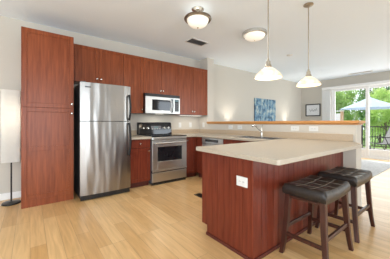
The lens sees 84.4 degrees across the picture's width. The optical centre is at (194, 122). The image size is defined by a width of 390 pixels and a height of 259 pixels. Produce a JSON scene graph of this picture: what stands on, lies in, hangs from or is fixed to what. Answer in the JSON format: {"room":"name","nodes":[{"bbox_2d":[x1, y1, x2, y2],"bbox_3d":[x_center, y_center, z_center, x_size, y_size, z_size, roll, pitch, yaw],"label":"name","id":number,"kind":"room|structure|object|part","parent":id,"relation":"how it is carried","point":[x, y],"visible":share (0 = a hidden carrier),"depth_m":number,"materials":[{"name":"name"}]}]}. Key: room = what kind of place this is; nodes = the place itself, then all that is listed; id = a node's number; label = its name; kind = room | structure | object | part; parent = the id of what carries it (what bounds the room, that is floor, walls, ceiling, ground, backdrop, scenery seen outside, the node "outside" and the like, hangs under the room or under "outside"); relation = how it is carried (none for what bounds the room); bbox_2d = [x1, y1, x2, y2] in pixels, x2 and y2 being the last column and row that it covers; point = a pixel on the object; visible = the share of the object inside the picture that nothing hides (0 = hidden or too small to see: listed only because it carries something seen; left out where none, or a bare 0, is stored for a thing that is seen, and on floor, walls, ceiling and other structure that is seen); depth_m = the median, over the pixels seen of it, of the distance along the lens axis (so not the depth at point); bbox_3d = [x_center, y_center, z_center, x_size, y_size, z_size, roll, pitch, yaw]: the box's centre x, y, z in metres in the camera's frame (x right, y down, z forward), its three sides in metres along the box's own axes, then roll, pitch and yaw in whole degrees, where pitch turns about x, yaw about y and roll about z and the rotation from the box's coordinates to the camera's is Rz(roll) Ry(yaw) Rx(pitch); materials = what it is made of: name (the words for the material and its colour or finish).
{"room":"kitchen","nodes":[
{"label":"kitchen","id":0,"kind":"room"},
{"bbox_2d":[0,16,300,193],"bbox_3d":[-0.557,-0.220,5.062,12.480,2.740,0.150,0,0,-37],"label":"wall","id":1,"kind":"structure","parent":0,"point":[235,90],"depth_m":5.13,"materials":[{"name":"paint"}]},
{"bbox_2d":[0,191,20,200],"bbox_3d":[-4.068,1.100,2.263,3.500,0.100,0.016,0,0,-37],"label":"baseboard","id":2,"kind":"structure","parent":1,"relation":"attached to","point":[5,196],"depth_m":3.23,"materials":[{"name":"white paint"}]},
{"bbox_2d":[74,44,122,85],"bbox_3d":[-1.748,-0.985,3.832,0.839,0.610,0.349,0,0,-37],"label":"upper cabinet","id":3,"kind":"object","parent":1,"relation":"attached to","point":[91,64],"visible":0.88,"depth_m":3.70,"materials":[{"name":"brown wood"}]},
{"bbox_3d":[-1.813,-0.985,3.613,0.369,0.607,0.020,0,0,-38],"label":"door","id":4,"kind":"part","parent":3,"relation":"part of","materials":[{"name":"brown wood"}]},
{"bbox_3d":[-1.499,-0.985,3.854,0.416,0.607,0.020,0,0,-38],"label":"door","id":5,"kind":"part","parent":3,"relation":"part of","materials":[{"name":"brown wood"}]},
{"bbox_2d":[123,53,142,113],"bbox_3d":[-1.257,-0.738,4.209,0.393,1.105,0.349,0,0,-37],"label":"upper cabinet","id":6,"kind":"object","parent":1,"relation":"attached to","point":[132,64],"visible":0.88,"depth_m":4.11,"materials":[{"name":"brown wood"}]},
{"bbox_2d":[131,130,136,134],"bbox_3d":[-1.371,0.202,4.329,0.409,0.100,0.020,0,0,-38],"label":"backsplash","id":7,"kind":"structure","parent":1,"relation":"attached to","point":[133,132],"depth_m":4.41,"materials":[{"name":"beige laminate"}]},
{"bbox_2d":[143,57,177,95],"bbox_3d":[-0.780,-0.938,4.575,0.801,0.705,0.349,0,0,-37],"label":"upper cabinet","id":8,"kind":"object","parent":1,"relation":"attached to","point":[159,77],"visible":0.9,"depth_m":4.43,"materials":[{"name":"brown wood"}]},
{"bbox_3d":[-0.858,-0.938,4.346,0.397,0.702,0.020,0,0,-38],"label":"door","id":9,"kind":"part","parent":8,"relation":"part of","materials":[{"name":"brown wood"}]},
{"bbox_2d":[143,93,179,114],"bbox_3d":[-0.749,-0.384,4.530,0.792,0.399,0.459,0,0,-37],"label":"microwave","id":10,"kind":"object","parent":8,"relation":"attached to","point":[161,104],"visible":1,"depth_m":4.36,"materials":[{"name":"silver plastic"}]},
{"bbox_3d":[-0.716,-0.356,4.348,0.622,0.332,0.030,0,0,-38],"label":"door","id":11,"kind":"part","parent":10,"relation":"part of","materials":[{"name":"silver metal"}]},
{"bbox_3d":[-0.401,-0.356,4.590,0.168,0.332,0.030,0,0,-38],"label":"control panel","id":12,"kind":"part","parent":10,"relation":"part of","materials":[{"name":"silver metal"}]},
{"bbox_3d":[-0.539,-0.938,4.590,0.400,0.702,0.020,0,0,-38],"label":"door","id":13,"kind":"part","parent":8,"relation":"part of","materials":[{"name":"brown wood"}]},
{"bbox_2d":[175,64,207,115],"bbox_3d":[-0.121,-0.738,5.081,0.853,1.105,0.349,0,0,-37],"label":"upper cabinet","id":14,"kind":"object","parent":1,"relation":"attached to","point":[192,81],"visible":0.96,"depth_m":4.95,"materials":[{"name":"brown wood"}]},
{"bbox_3d":[-0.213,-0.738,4.840,0.412,1.102,0.020,0,0,-38],"label":"door","id":15,"kind":"part","parent":14,"relation":"part of","materials":[{"name":"brown wood"}]},
{"bbox_3d":[0.126,-0.738,5.101,0.437,1.102,0.020,0,0,-38],"label":"door","id":16,"kind":"part","parent":14,"relation":"part of","materials":[{"name":"brown wood"}]},
{"bbox_2d":[254,98,275,120],"bbox_3d":[2.351,-0.333,7.178,1.170,0.925,0.030,0,0,-37],"label":"painting","id":17,"kind":"object","parent":1,"relation":"attached to","point":[264,109],"visible":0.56,"depth_m":7.12,"materials":[{"name":"blue paint"}]},
{"bbox_2d":[0,0,389,82],"bbox_3d":[1.789,-1.640,2.022,12.500,0.100,7.830,0,0,-37],"label":"ceiling","id":18,"kind":"structure","parent":0,"point":[346,37],"depth_m":3.58,"materials":[{"name":"paint"}]},
{"bbox_2d":[185,38,207,45],"bbox_3d":[0.035,-1.585,4.225,0.420,0.010,0.240,0,0,-37],"label":"ceiling vent","id":19,"kind":"object","parent":18,"relation":"in","point":[194,41],"visible":1,"depth_m":4.22,"materials":[{"name":"grey metal"}]},
{"bbox_2d":[184,6,211,28],"bbox_3d":[0.039,-1.454,3.005,0.384,0.272,0.384,0,0,-37],"label":"ceiling light","id":20,"kind":"object","parent":18,"relation":"attached to","point":[197,19],"visible":1,"depth_m":2.92,"materials":[{"name":"white glass"}]},
{"bbox_3d":[0.039,-1.401,3.005,0.304,0.134,0.304,0,0,-38],"label":"lamp shade","id":21,"kind":"part","parent":20,"relation":"part of","materials":[{"name":"white glass"}]},
{"bbox_2d":[242,27,267,40],"bbox_3d":[1.046,-1.516,3.778,0.436,0.146,0.436,0,0,-37],"label":"ceiling light","id":22,"kind":"object","parent":18,"relation":"attached to","point":[256,33],"visible":1,"depth_m":3.65,"materials":[{"name":"white glass"}]},
{"bbox_3d":[1.046,-1.508,3.778,0.356,0.104,0.356,0,0,-38],"label":"lamp shade","id":23,"kind":"part","parent":22,"relation":"part of","materials":[{"name":"white glass"}]},
{"bbox_2d":[254,0,282,79],"bbox_3d":[0.825,-1.048,2.423,0.300,1.082,0.300,0,0,-37],"label":"pendant lamp","id":24,"kind":"object","parent":18,"relation":"hanging from","point":[267,73],"visible":1,"depth_m":2.41,"materials":[{"name":"white glass"}]},
{"bbox_2d":[265,58,271,66],"bbox_3d":[0.825,-0.673,2.423,0.072,0.103,0.072,0,0,-38],"label":"socket","id":25,"kind":"object","parent":24,"relation":"attached to","point":[268,63],"depth_m":2.40,"materials":[{"name":"silver metal"}]},
{"bbox_3d":[0.825,-1.135,2.423,0.013,0.850,0.013,0,0,-38],"label":"rod","id":26,"kind":"part","parent":24,"relation":"part of","materials":[{"name":"silver metal"}]},
{"bbox_3d":[0.825,-0.568,2.423,0.300,0.121,0.300,0,0,-38],"label":"lamp shade","id":27,"kind":"part","parent":24,"relation":"part of","materials":[{"name":"white glass"}]},
{"bbox_2d":[296,2,320,86],"bbox_3d":[1.520,-1.043,2.881,0.300,1.082,0.300,0,0,-37],"label":"pendant lamp","id":28,"kind":"object","parent":18,"relation":"hanging from","point":[308,81],"visible":1,"depth_m":2.86,"materials":[{"name":"white glass"}]},
{"bbox_3d":[1.520,-1.130,2.881,0.013,0.850,0.013,0,0,-38],"label":"rod","id":29,"kind":"part","parent":28,"relation":"part of","materials":[{"name":"silver metal"}]},
{"bbox_3d":[1.520,-0.562,2.881,0.300,0.121,0.300,0,0,-38],"label":"lamp shade","id":30,"kind":"part","parent":28,"relation":"part of","materials":[{"name":"white glass"}]},
{"bbox_2d":[0,158,389,258],"bbox_3d":[1.725,1.200,1.941,12.300,0.100,7.580,0,0,-37],"label":"floor","id":31,"kind":"structure","parent":0,"point":[161,221],"depth_m":2.30,"materials":[{"name":"brown wood"}]},
{"bbox_2d":[0,89,20,205],"bbox_3d":[-2.718,0.345,3.040,0.463,1.610,0.261,0,0,-16],"label":"floor lamp","id":32,"kind":"object","parent":31,"relation":"on","point":[10,100],"visible":0.88,"depth_m":2.98,"materials":[{"name":"white fabric"}]},
{"bbox_3d":[-2.622,0.045,3.068,0.225,1.010,0.225,0,0,-38],"label":"lamp shade","id":33,"kind":"part","parent":32,"relation":"part of","materials":[{"name":"fabric"}]},
{"bbox_2d":[21,26,73,208],"bbox_3d":[-2.244,-0.070,3.276,0.618,2.440,0.629,0,0,-37],"label":"pantry cabinet","id":34,"kind":"object","parent":31,"relation":"on","point":[47,58],"visible":1,"depth_m":3.04,"materials":[{"name":"brown wood"}]},
{"bbox_3d":[-2.077,0.417,3.058,0.615,1.263,0.020,0,0,-38],"label":"door","id":35,"kind":"part","parent":34,"relation":"part of","materials":[{"name":"brown wood"}]},
{"bbox_3d":[-2.077,-0.753,3.058,0.615,1.071,0.020,0,0,-38],"label":"door","id":36,"kind":"part","parent":34,"relation":"part of","materials":[{"name":"brown wood"}]},
{"bbox_2d":[74,81,131,200],"bbox_3d":[-1.568,0.269,3.604,0.750,1.762,0.812,0,0,-37],"label":"refrigerator","id":37,"kind":"object","parent":31,"relation":"on","point":[102,112],"visible":0.98,"depth_m":3.31,"materials":[{"name":"silver metal"}]},
{"bbox_3d":[-1.374,0.522,3.351,0.750,1.085,0.070,0,0,-38],"label":"fridge door","id":38,"kind":"part","parent":37,"relation":"part of","materials":[{"name":"silver metal"}]},
{"bbox_3d":[-1.374,-0.314,3.351,0.750,0.568,0.070,0,0,-38],"label":"freezer door","id":39,"kind":"part","parent":37,"relation":"part of","materials":[{"name":"silver metal"}]},
{"bbox_3d":[-1.070,0.266,3.518,0.069,0.545,0.040,0,0,39],"label":"handle","id":40,"kind":"part","parent":37,"relation":"part of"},
{"bbox_3d":[-1.069,-0.249,3.517,0.068,0.419,0.040,0,0,39],"label":"handle","id":41,"kind":"part","parent":37,"relation":"part of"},
{"bbox_2d":[130,139,149,187],"bbox_3d":[-1.166,0.721,4.058,0.400,0.859,0.699,0,0,-37],"label":"base cabinet","id":42,"kind":"object","parent":31,"relation":"on","point":[140,149],"visible":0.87,"depth_m":3.82,"materials":[{"name":"brown wood"}]},
{"bbox_3d":[-0.978,0.370,3.812,0.397,0.147,0.020,0,0,-38],"label":"drawer","id":43,"kind":"part","parent":42,"relation":"part of","materials":[{"name":"brown wood"}]},
{"bbox_3d":[-0.978,0.750,3.812,0.397,0.597,0.020,0,0,-38],"label":"door","id":44,"kind":"part","parent":42,"relation":"part of","materials":[{"name":"brown wood"}]},
{"bbox_2d":[131,130,151,139],"bbox_3d":[-1.163,0.221,4.058,0.409,0.138,0.704,0,0,-37],"label":"countertop","id":45,"kind":"structure","parent":42,"relation":"on","point":[134,135],"depth_m":3.98,"materials":[{"name":"beige laminate"}]},
{"bbox_2d":[137,122,186,185],"bbox_3d":[-0.665,0.570,4.385,0.770,1.160,0.774,0,0,-37],"label":"range","id":46,"kind":"object","parent":31,"relation":"on","point":[168,151],"visible":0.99,"depth_m":4.17,"materials":[{"name":"grey metal"}]},
{"bbox_2d":[140,134,186,136],"bbox_3d":[-0.663,0.255,4.382,0.770,0.019,0.620,0,0,-38],"label":"cooktop","id":47,"kind":"object","parent":46,"relation":"in","point":[150,135],"depth_m":4.23,"materials":[{"name":"black glass"}]},
{"bbox_3d":[-0.487,1.010,4.154,0.764,0.170,0.040,0,0,-38],"label":"storage drawer","id":48,"kind":"part","parent":46,"relation":"part of","materials":[{"name":"silver metal"}]},
{"bbox_3d":[-0.493,1.124,4.162,0.750,0.052,0.024,0,0,-38],"label":"kick plate","id":49,"kind":"part","parent":46,"relation":"part of","materials":[{"name":"black plastic"}]},
{"bbox_3d":[-0.483,0.289,4.148,0.770,0.051,0.050,0,0,-38],"label":"trim","id":50,"kind":"part","parent":46,"relation":"part of","materials":[{"name":"silver metal"}]},
{"bbox_3d":[-0.487,0.599,4.153,0.764,0.553,0.042,0,0,-38],"label":"oven door","id":51,"kind":"part","parent":46,"relation":"part of","materials":[{"name":"silver metal"}]},
{"bbox_3d":[-0.452,0.375,4.108,0.672,0.027,0.076,0,0,-38],"label":"oven handle","id":52,"kind":"part","parent":46,"relation":"part of","materials":[{"name":"silver metal"}]},
{"bbox_2d":[185,137,195,177],"bbox_3d":[-0.028,0.721,4.932,0.890,0.859,0.699,0,0,-37],"label":"base cabinet","id":53,"kind":"object","parent":31,"relation":"on","point":[191,141],"visible":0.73,"depth_m":4.50,"materials":[{"name":"brown wood"}]},
{"bbox_2d":[196,137,201,177],"bbox_3d":[0.117,0.721,4.511,0.073,0.858,0.185,0,0,-37],"label":"filler panel","id":54,"kind":"object","parent":31,"relation":"on","point":[198,139],"visible":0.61,"depth_m":4.51,"materials":[{"name":"brown wood"}]},
{"bbox_2d":[202,137,222,145],"bbox_3d":[0.552,0.723,4.344,0.635,0.855,0.600,0,0,-37],"label":"dishwasher","id":55,"kind":"object","parent":31,"relation":"on","point":[205,141],"visible":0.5,"depth_m":4.17,"materials":[{"name":"grey metal"}]},
{"bbox_2d":[223,139,253,143],"bbox_3d":[1.062,0.721,3.704,0.655,0.859,1.025,0,0,-37],"label":"base cabinet","id":56,"kind":"object","parent":31,"relation":"on","point":[225,141],"visible":0.06,"depth_m":3.75,"materials":[{"name":"brown wood"}]},
{"bbox_2d":[202,152,342,258],"bbox_3d":[1.050,0.721,2.629,1.990,0.859,0.697,0,0,-37],"label":"base cabinet","id":57,"kind":"object","parent":31,"relation":"on","point":[248,222],"visible":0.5,"depth_m":1.98,"materials":[{"name":"brown wood"}]},
{"bbox_3d":[0.277,0.721,2.044,0.028,0.859,0.625,0,0,-38],"label":"panel","id":58,"kind":"part","parent":57,"relation":"part of","materials":[{"name":"brown wood"}]},
{"bbox_2d":[237,175,247,187],"bbox_3d":[0.403,0.505,1.849,0.008,0.085,0.120,0,0,-37],"label":"electrical outlet","id":59,"kind":"object","parent":57,"relation":"attached to","point":[241,181],"visible":1,"depth_m":1.84,"materials":[{"name":"white plastic"}]},
{"bbox_3d":[0.477,0.721,1.784,0.028,0.859,0.030,0,0,-38],"label":"corner post","id":60,"kind":"part","parent":57,"relation":"part of","materials":[{"name":"brown wood"}]},
{"bbox_2d":[171,129,361,164],"bbox_3d":[0.342,0.221,3.467,2.093,0.138,3.473,0,0,-37],"label":"countertop","id":61,"kind":"structure","parent":57,"relation":"on","point":[298,146],"depth_m":2.40,"materials":[{"name":"beige laminate"}]},
{"bbox_2d":[252,124,263,136],"bbox_3d":[1.089,0.137,3.755,0.272,0.219,0.059,0,0,-29],"label":"faucet","id":62,"kind":"object","parent":61,"relation":"on","point":[253,125],"visible":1,"depth_m":3.78,"materials":[{"name":"silver metal"}]},
{"bbox_2d":[237,136,286,139],"bbox_3d":[1.082,0.345,3.641,0.430,0.199,0.780,0,0,-37],"label":"sink","id":63,"kind":"object","parent":61,"relation":"in","point":[253,137],"visible":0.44,"depth_m":3.65,"materials":[{"name":"silver metal"}]},
{"bbox_3d":[1.082,1.135,2.587,1.990,0.030,0.592,0,0,-38],"label":"shoe moulding","id":64,"kind":"part","parent":57,"relation":"part of","materials":[{"name":"brown wood"}]},
{"bbox_3d":[1.265,0.721,2.381,1.950,0.859,0.018,0,0,-38],"label":"panel","id":65,"kind":"part","parent":57,"relation":"part of","materials":[{"name":"brown wood"}]},
{"bbox_2d":[279,175,353,258],"bbox_3d":[1.092,0.840,1.928,0.561,0.620,0.401,0,0,-37],"label":"bar stool","id":66,"kind":"object","parent":31,"relation":"on","point":[312,189],"visible":1,"depth_m":1.87,"materials":[{"name":"brown leather"}]},
{"bbox_3d":[0.804,0.887,1.909,0.081,0.525,0.081,0,0,-38],"label":"leg","id":67,"kind":"part","parent":66,"relation":"part of","materials":[{"name":"brown wood"}]},
{"bbox_3d":[1.185,0.887,2.201,0.081,0.525,0.081,0,0,-38],"label":"leg","id":68,"kind":"part","parent":66,"relation":"part of","materials":[{"name":"brown wood"}]},
{"bbox_2d":[282,175,350,203],"bbox_3d":[1.092,0.582,1.928,0.524,0.105,0.356,0,0,-38],"label":"seat cushion","id":69,"kind":"object","parent":66,"relation":"on","point":[312,189],"depth_m":1.83,"materials":[{"name":"brown leather"}]},
{"bbox_3d":[0.999,0.887,1.655,0.081,0.525,0.081,0,0,-38],"label":"leg","id":70,"kind":"part","parent":66,"relation":"part of","materials":[{"name":"brown wood"}]},
{"bbox_3d":[1.379,0.887,1.947,0.081,0.525,0.081,0,0,-38],"label":"leg","id":71,"kind":"part","parent":66,"relation":"part of","materials":[{"name":"brown wood"}]},
{"bbox_2d":[315,166,374,242],"bbox_3d":[1.661,0.840,2.377,0.561,0.620,0.401,0,0,-37],"label":"bar stool","id":72,"kind":"object","parent":31,"relation":"on","point":[356,178],"visible":0.86,"depth_m":2.28,"materials":[{"name":"brown wood"}]},
{"bbox_3d":[1.373,0.887,2.358,0.081,0.525,0.081,0,0,-38],"label":"leg","id":73,"kind":"part","parent":72,"relation":"part of","materials":[{"name":"brown wood"}]},
{"bbox_3d":[1.754,0.887,2.650,0.081,0.525,0.081,0,0,-38],"label":"leg","id":74,"kind":"part","parent":72,"relation":"part of","materials":[{"name":"brown wood"}]},
{"bbox_2d":[318,166,371,186],"bbox_3d":[1.661,0.582,2.377,0.524,0.105,0.356,0,0,-38],"label":"seat cushion","id":75,"kind":"object","parent":72,"relation":"on","point":[355,177],"depth_m":2.28,"materials":[{"name":"brown leather"}]},
{"bbox_3d":[1.568,0.887,2.104,0.081,0.525,0.081,0,0,-38],"label":"leg","id":76,"kind":"part","parent":72,"relation":"part of","materials":[{"name":"brown wood"}]},
{"bbox_3d":[1.949,0.887,2.397,0.081,0.525,0.081,0,0,-38],"label":"leg","id":77,"kind":"part","parent":72,"relation":"part of","materials":[{"name":"brown wood"}]},
{"bbox_2d":[361,159,389,176],"bbox_3d":[3.574,1.143,5.938,3.600,0.014,2.430,0,0,-37],"label":"area rug","id":78,"kind":"object","parent":31,"relation":"on","point":[376,167],"visible":0.06,"depth_m":5.60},
{"bbox_2d":[200,58,213,128],"bbox_3d":[0.293,-0.220,5.425,0.210,2.740,0.310,0,0,-37],"label":"wall column","id":79,"kind":"structure","parent":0,"point":[207,63],"depth_m":5.32,"materials":[{"name":"paint"}]},
{"bbox_2d":[207,124,360,207],"bbox_3d":[1.304,0.588,4.108,0.210,1.125,3.010,0,0,-37],"label":"wall","id":80,"kind":"structure","parent":0,"point":[351,158],"depth_m":3.06,"materials":[{"name":"paint"}]},
{"bbox_2d":[171,129,352,141],"bbox_3d":[0.760,0.202,3.904,0.896,0.100,3.289,0,0,-38],"label":"backsplash","id":81,"kind":"structure","parent":80,"relation":"attached to","point":[298,135],"depth_m":3.70,"materials":[{"name":"beige laminate"}]},
{"bbox_2d":[207,120,365,124],"bbox_3d":[1.316,-0.004,4.092,0.280,0.057,3.050,0,0,-37],"label":"trim","id":82,"kind":"structure","parent":80,"relation":"on","point":[353,122],"depth_m":3.43,"materials":[{"name":"brown wood"}]},
{"bbox_2d":[291,126,298,130],"bbox_3d":[1.628,0.090,3.505,0.008,0.075,0.135,0,0,-37],"label":"electrical outlet","id":83,"kind":"object","parent":80,"relation":"attached to","point":[293,128],"visible":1,"depth_m":3.50,"materials":[{"name":"white plastic"}]},
{"bbox_2d":[309,126,317,130],"bbox_3d":[1.804,0.090,3.275,0.008,0.075,0.135,0,0,-37],"label":"electrical outlet","id":84,"kind":"object","parent":80,"relation":"attached to","point":[311,128],"visible":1,"depth_m":3.27,"materials":[{"name":"white plastic"}]},
{"bbox_2d":[301,71,389,120],"bbox_3d":[6.706,-0.220,5.700,0.180,2.740,7.680,0,0,-37],"label":"wall","id":85,"kind":"structure","parent":0,"point":[309,95],"depth_m":8.03,"materials":[{"name":"paint"}]},
{"bbox_2d":[305,104,320,115],"bbox_3d":[4.562,-0.495,8.322,0.027,0.470,0.550,0,0,-37],"label":"framed picture","id":86,"kind":"object","parent":85,"relation":"attached to","point":[310,109],"visible":1,"depth_m":8.30,"materials":[{"name":"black paper"}]},
{"bbox_2d":[307,105,318,114],"bbox_3d":[4.566,-0.495,8.325,0.010,0.400,0.480,0,0,-37],"label":"print","id":87,"kind":"object","parent":86,"relation":"attached to","point":[311,109],"depth_m":8.32,"materials":[{"name":"grey paper"}]},
{"bbox_2d":[330,90,330,120],"bbox_3d":[5.588,-0.080,6.998,0.014,2.460,2.220,0,0,-37],"label":"trim","id":88,"kind":"structure","parent":85,"relation":"attached to","point":[330,90],"depth_m":7.83,"materials":[{"name":"white paint"}]},
{"bbox_2d":[322,80,389,120],"bbox_3d":[5.494,-0.092,7.011,0.114,2.405,2.535,0,0,-37],"label":"vertical blinds","id":89,"kind":"object","parent":85,"relation":"attached to","point":[325,91],"visible":0.59,"depth_m":7.82,"materials":[{"name":"white paint"}]},
{"bbox_2d":[331,83,389,159],"bbox_3d":[5.658,-0.050,7.051,0.118,2.400,2.100,0,0,-37],"label":"door","id":90,"kind":"structure","parent":85,"relation":"in","point":[365,153],"depth_m":7.03,"materials":[{"name":"white paint"}]},
{"bbox_3d":[5.354,-0.050,7.420,0.040,2.300,1.045,0,0,-38],"label":"sliding panel","id":91,"kind":"part","parent":90,"relation":"part of","materials":[{"name":"glass"}]},
{"bbox_3d":[5.973,-0.050,6.691,0.040,2.300,1.045,0,0,-38],"label":"sliding panel","id":92,"kind":"part","parent":90,"relation":"part of","materials":[{"name":"glass"}]},
{"label":"outside","id":93,"kind":"structure","parent":0,"visible":0},
{"bbox_2d":[363,132,389,148],"bbox_3d":[22.830,1.700,30.123,47.100,0.100,80.000,0,0,-37],"label":"ground","id":94,"kind":"structure","parent":93,"point":[376,141],"depth_m":18.10,"materials":[{"name":"green plant"}]},
{"bbox_2d":[336,90,359,120],"bbox_3d":[10.134,-0.556,14.985,2.210,4.415,2.682,0,0,31],"label":"tree","id":95,"kind":"object","parent":94,"relation":"on","point":[343,99],"visible":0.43,"depth_m":14.27,"materials":[{"name":"green plant"}]},
{"bbox_2d":[353,86,389,142],"bbox_3d":[15.550,-2.240,17.895,4.345,7.785,4.360,0,0,-42],"label":"tree","id":96,"kind":"object","parent":94,"relation":"on","point":[362,114],"visible":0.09,"depth_m":18.05,"materials":[{"name":"green plant"}]},
{"bbox_2d":[362,87,389,148],"bbox_3d":[11.729,-0.324,13.441,2.055,3.950,2.331,0,0,0],"label":"tree","id":97,"kind":"object","parent":94,"relation":"on","point":[378,117],"visible":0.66,"depth_m":13.37,"materials":[{"name":"green plant"}]},
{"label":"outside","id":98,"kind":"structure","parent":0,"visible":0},
{"bbox_2d":[361,147,389,160],"bbox_3d":[7.574,1.240,8.018,4.020,0.100,9.500,0,0,-37],"label":"deck","id":99,"kind":"object","parent":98,"point":[363,147],"depth_m":9.62,"materials":[{"name":"beige wood"}]},
{"bbox_2d":[336,110,343,120],"bbox_3d":[6.788,0.290,11.227,0.120,1.800,1.690,0,0,-37],"label":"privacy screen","id":100,"kind":"object","parent":99,"relation":"on","point":[340,116],"visible":0.21,"depth_m":10.62,"materials":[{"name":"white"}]},
{"bbox_3d":[6.785,0.340,11.231,0.040,1.620,1.440,0,0,-38],"label":"panel","id":101,"kind":"part","parent":100,"relation":"part of","materials":[{"name":"white"}]},
{"bbox_3d":[7.260,0.310,10.613,0.100,1.760,0.120,0,0,-38],"label":"post","id":102,"kind":"part","parent":100,"relation":"part of","materials":[{"name":"beige wood"}]},
{"bbox_2d":[340,96,389,148],"bbox_3d":[7.288,0.025,8.983,2.038,2.330,2.038,0,0,-37],"label":"patio umbrella","id":103,"kind":"object","parent":99,"relation":"on","point":[374,104],"visible":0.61,"depth_m":8.80,"materials":[{"name":"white fabric"}]},
{"bbox_2d":[361,125,389,147],"bbox_3d":[8.961,0.650,9.019,0.080,1.080,9.280,0,0,-37],"label":"deck railing","id":104,"kind":"object","parent":99,"relation":"on","point":[362,126],"visible":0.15,"depth_m":9.96,"materials":[{"name":"black metal"}]},
{"bbox_3d":[7.987,0.650,10.289,0.080,1.080,0.080,0,0,-38],"label":"post","id":105,"kind":"part","parent":104,"relation":"part of","materials":[{"name":"black plastic"}]},
{"bbox_2d":[369,126,389,149],"bbox_3d":[7.018,0.660,8.086,0.765,1.048,0.604,0,0,18],"label":"patio chair","id":106,"kind":"object","parent":99,"relation":"on","point":[386,141],"visible":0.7,"depth_m":8.10,"materials":[{"name":"grey fabric"}]},
{"bbox_3d":[7.255,0.459,8.011,0.236,0.622,0.480,0,0,18],"label":"backrest","id":107,"kind":"part","parent":106,"relation":"part of","materials":[{"name":"grey fabric"}]}
]}

